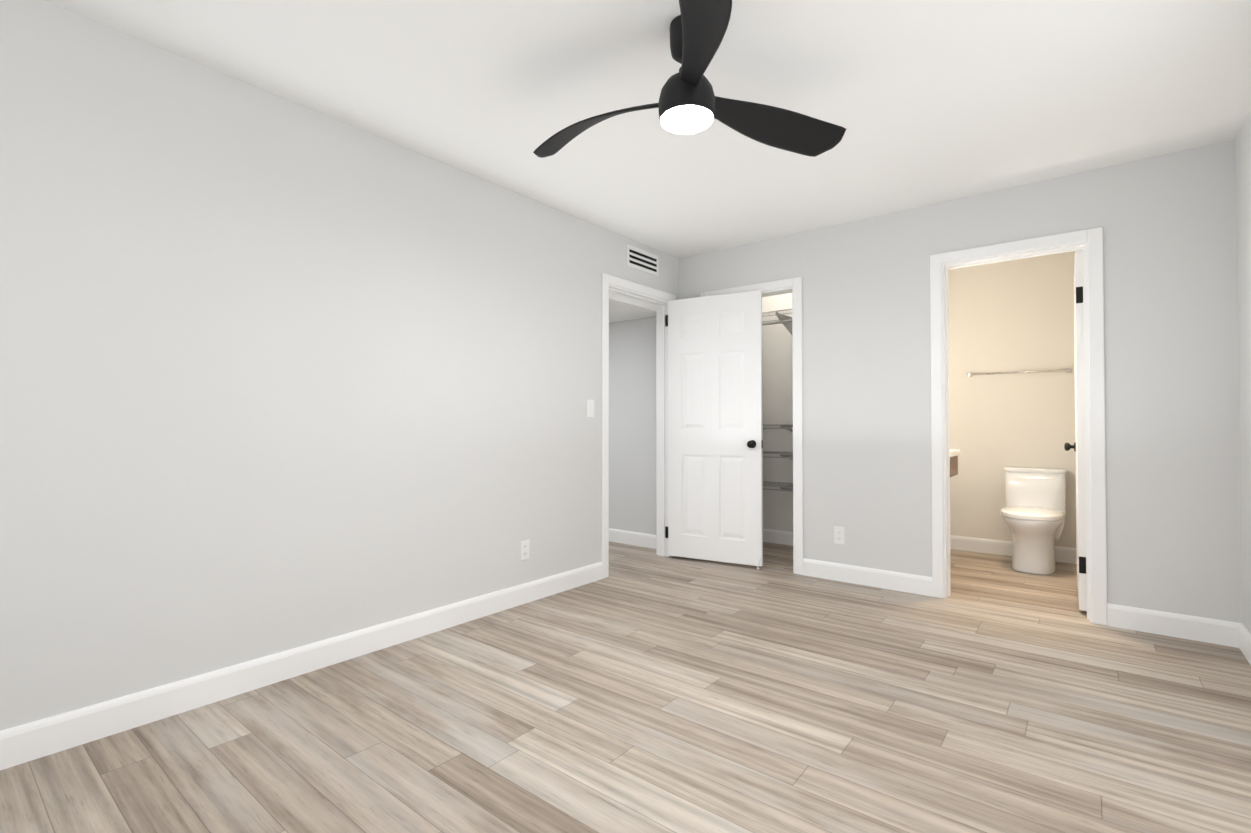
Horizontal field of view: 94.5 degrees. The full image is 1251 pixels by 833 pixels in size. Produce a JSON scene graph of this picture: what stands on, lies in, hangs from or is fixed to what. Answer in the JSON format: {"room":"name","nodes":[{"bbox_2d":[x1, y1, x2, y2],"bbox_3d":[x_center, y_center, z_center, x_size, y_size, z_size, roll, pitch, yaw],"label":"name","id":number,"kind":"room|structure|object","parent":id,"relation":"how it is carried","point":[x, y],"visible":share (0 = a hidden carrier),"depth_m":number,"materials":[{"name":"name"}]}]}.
{"room":"empty bedroom","nodes":[
{"label":"empty bedroom","id":0,"kind":"room"},
{"bbox_2d":[0,0,678,730],"bbox_3d":[-1.086,-0.114,2.911,0.120,2.413,4.723,-1,-1,39],"label":"wall","id":1,"kind":"structure","parent":0,"point":[278,374],"depth_m":2.30,"materials":[{"name":"grey paint"}]},
{"bbox_2d":[0,562,602,769],"bbox_3d":[-1.297,1.029,2.523,0.014,0.115,3.639,-1,-1,39],"label":"baseboard","id":2,"kind":"structure","parent":1,"relation":"attached to","point":[44,736],"depth_m":2.27,"materials":[{"name":"white wood"}]},
{"bbox_2d":[520,540,528,560],"bbox_3d":[-0.594,0.790,3.412,0.007,0.115,0.070,-1,-1,39],"label":"outlet","id":3,"kind":"object","parent":1,"relation":"attached to","point":[524,550],"visible":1,"depth_m":3.41,"materials":[{"name":"white plastic"}]},
{"bbox_2d":[587,400,593,416],"bbox_3d":[-0.233,-0.054,3.871,0.012,0.115,0.070,-1,-1,39],"label":"light switch","id":4,"kind":"object","parent":1,"relation":"attached to","point":[590,408],"visible":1,"depth_m":3.87,"materials":[{"name":"white plastic"}]},
{"bbox_2d":[601,273,675,578],"bbox_3d":[0.067,0.065,4.350,0.152,2.096,0.897,-1,-1,39],"label":"trim","id":5,"kind":"structure","parent":1,"relation":"attached to","point":[629,289],"depth_m":4.59,"materials":[{"name":"white wood"}]},
{"bbox_2d":[626,244,658,275],"bbox_3d":[0.134,-1.172,4.346,0.011,0.160,0.395,-1,-1,39],"label":"air vent","id":6,"kind":"object","parent":1,"relation":"in","point":[641,260],"visible":1,"depth_m":4.33,"materials":[{"name":"white metal"}]},
{"bbox_2d":[0,541,1250,832],"bbox_3d":[0.039,1.135,3.093,5.186,0.080,6.440,-1,-1,39],"label":"floor","id":7,"kind":"structure","parent":0,"point":[642,689],"depth_m":2.00,"materials":[{"name":"brown wood"}]},
{"bbox_2d":[950,535,1076,563],"bbox_3d":[2.940,1.061,4.734,1.630,0.115,0.014,-1,-1,39],"label":"baseboard","id":8,"kind":"structure","parent":7,"relation":"on","point":[1005,548],"depth_m":4.68,"materials":[{"name":"white wood"}]},
{"bbox_2d":[1000,466,1066,574],"bbox_3d":[2.988,0.748,4.238,0.396,0.727,0.692,-1,-1,39],"label":"toilet","id":9,"kind":"object","parent":7,"relation":"on","point":[1033,512],"visible":1,"depth_m":4.17,"materials":[{"name":"white ceramic"}]},
{"bbox_2d":[609,316,655,534],"bbox_3d":[-0.239,-0.079,5.394,1.660,2.413,0.120,-1,-1,39],"label":"wall","id":10,"kind":"structure","parent":0,"point":[632,425],"depth_m":5.04,"materials":[{"name":"grey paint"}]},
{"bbox_2d":[609,528,655,548],"bbox_3d":[-0.288,1.069,5.331,1.642,0.115,0.014,-1,-1,39],"label":"baseboard","id":11,"kind":"structure","parent":10,"relation":"attached to","point":[633,538],"depth_m":5.04,"materials":[{"name":"white wood"}]},
{"bbox_2d":[609,292,656,322],"bbox_3d":[-1.089,-1.081,4.347,1.659,0.438,2.600,-1,-1,39],"label":"ceiling","id":12,"kind":"structure","parent":0,"point":[622,308],"depth_m":4.63,"materials":[{"name":"paint"}]},
{"bbox_2d":[44,0,1250,257],"bbox_3d":[0.039,-1.358,3.129,5.186,0.080,6.440,-1,-1,39],"label":"ceiling","id":13,"kind":"structure","parent":0,"point":[926,102],"depth_m":2.33,"materials":[{"name":"paint"}]},
{"bbox_2d":[533,0,845,157],"bbox_3d":[0.110,-1.159,2.058,1.100,0.348,1.217,-1,-1,39],"label":"ceiling fan","id":14,"kind":"object","parent":13,"relation":"hanging from","point":[690,102],"visible":1,"depth_m":1.96,"materials":[{"name":"black plastic"}]},
{"bbox_2d":[762,293,792,531],"bbox_3d":[1.405,-0.082,5.168,1.190,2.413,0.120,-1,-1,39],"label":"wall","id":15,"kind":"structure","parent":0,"point":[777,394],"depth_m":5.11,"materials":[{"name":"paint"}]},
{"bbox_2d":[762,309,792,491],"bbox_3d":[1.268,-0.104,4.942,1.015,1.650,0.404,-1,-1,39],"label":"wire closet shelf","id":16,"kind":"object","parent":15,"relation":"attached to","point":[786,321],"visible":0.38,"depth_m":4.84,"materials":[{"name":"grey metal"}]},
{"bbox_2d":[763,529,792,545],"bbox_3d":[1.157,1.062,4.786,1.020,0.115,0.761,-1,-1,39],"label":"baseboard","id":17,"kind":"structure","parent":15,"relation":"attached to","point":[778,537],"depth_m":5.11,"materials":[{"name":"white wood"}]},
{"bbox_2d":[679,139,1241,622],"bbox_3d":[1.710,-0.102,3.776,3.406,2.413,0.120,-1,-1,39],"label":"wall","id":18,"kind":"structure","parent":0,"point":[1167,223],"depth_m":3.04,"materials":[{"name":"grey paint"}]},
{"bbox_2d":[668,290,762,569],"bbox_3d":[0.680,0.096,4.417,0.751,2.027,0.204,-1,-1,39],"label":"hall door","id":19,"kind":"structure","parent":18,"relation":"in","point":[715,469],"depth_m":4.37,"materials":[{"name":"white wood"}]},
{"bbox_2d":[700,277,802,574],"bbox_3d":[0.963,0.065,4.370,0.826,2.096,0.152,-1,-1,39],"label":"trim","id":20,"kind":"structure","parent":18,"relation":"attached to","point":[793,286],"depth_m":4.08,"materials":[{"name":"white wood"}]},
{"bbox_2d":[834,526,844,543],"bbox_3d":[1.441,0.801,3.896,0.070,0.115,0.007,-1,-1,39],"label":"outlet","id":21,"kind":"object","parent":18,"relation":"attached to","point":[839,535],"visible":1,"depth_m":3.89,"materials":[{"name":"white plastic"}]},
{"bbox_2d":[803,558,932,596],"bbox_3d":[1.562,1.048,3.792,0.814,0.115,0.014,-1,-1,39],"label":"baseboard","id":22,"kind":"structure","parent":18,"relation":"attached to","point":[897,581],"depth_m":3.76,"materials":[{"name":"white wood"}]},
{"bbox_2d":[930,227,1106,625],"bbox_3d":[2.243,0.051,3.348,0.822,2.096,0.152,-1,-1,39],"label":"trim","id":23,"kind":"structure","parent":18,"relation":"attached to","point":[1089,242],"depth_m":3.16,"materials":[{"name":"white wood"}]},
{"bbox_2d":[1064,250,1086,610],"bbox_3d":[2.724,0.072,3.476,0.151,2.008,0.680,-1,-1,39],"label":"bathroom door","id":24,"kind":"structure","parent":18,"relation":"in","point":[1078,446],"depth_m":3.21,"materials":[{"name":"white wood"}]},
{"bbox_2d":[1107,603,1231,646],"bbox_3d":[2.707,1.034,2.877,0.474,0.115,0.014,-1,-1,39],"label":"baseboard","id":25,"kind":"structure","parent":18,"relation":"attached to","point":[1202,629],"depth_m":2.87,"materials":[{"name":"white wood"}]},
{"bbox_2d":[948,251,1076,548],"bbox_3d":[2.051,-0.105,3.582,1.800,2.413,0.004,-1,-1,39],"label":"wall","id":26,"kind":"structure","parent":0,"point":[1012,315],"depth_m":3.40,"materials":[{"name":"paint"}]},
{"bbox_2d":[950,449,959,476],"bbox_3d":[1.884,0.259,4.104,0.778,0.300,0.562,-1,-1,39],"label":"bathroom vanity","id":27,"kind":"object","parent":26,"relation":"attached to","point":[954,454],"visible":0.08,"depth_m":3.94,"materials":[{"name":"brown wood"}]},
{"bbox_2d":[967,368,1071,376],"bbox_3d":[3.105,-0.349,4.584,0.686,0.036,0.075,-1,-1,39],"label":"towel rail","id":28,"kind":"object","parent":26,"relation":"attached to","point":[1068,370],"visible":1,"depth_m":4.54,"materials":[{"name":"silver metal"}]},
{"bbox_2d":[1235,109,1250,633],"bbox_3d":[1.481,-0.143,0.859,0.120,2.413,4.723,-1,-1,39],"label":"wall","id":29,"kind":"structure","parent":0,"point":[1243,178],"depth_m":2.63,"materials":[{"name":"grey paint"}]},
{"bbox_2d":[1232,622,1250,664],"bbox_3d":[1.466,1.007,0.931,0.014,0.115,4.603,-1,-1,39],"label":"baseboard","id":30,"kind":"structure","parent":29,"relation":"attached to","point":[1241,637],"depth_m":2.67,"materials":[{"name":"white wood"}]}
]}

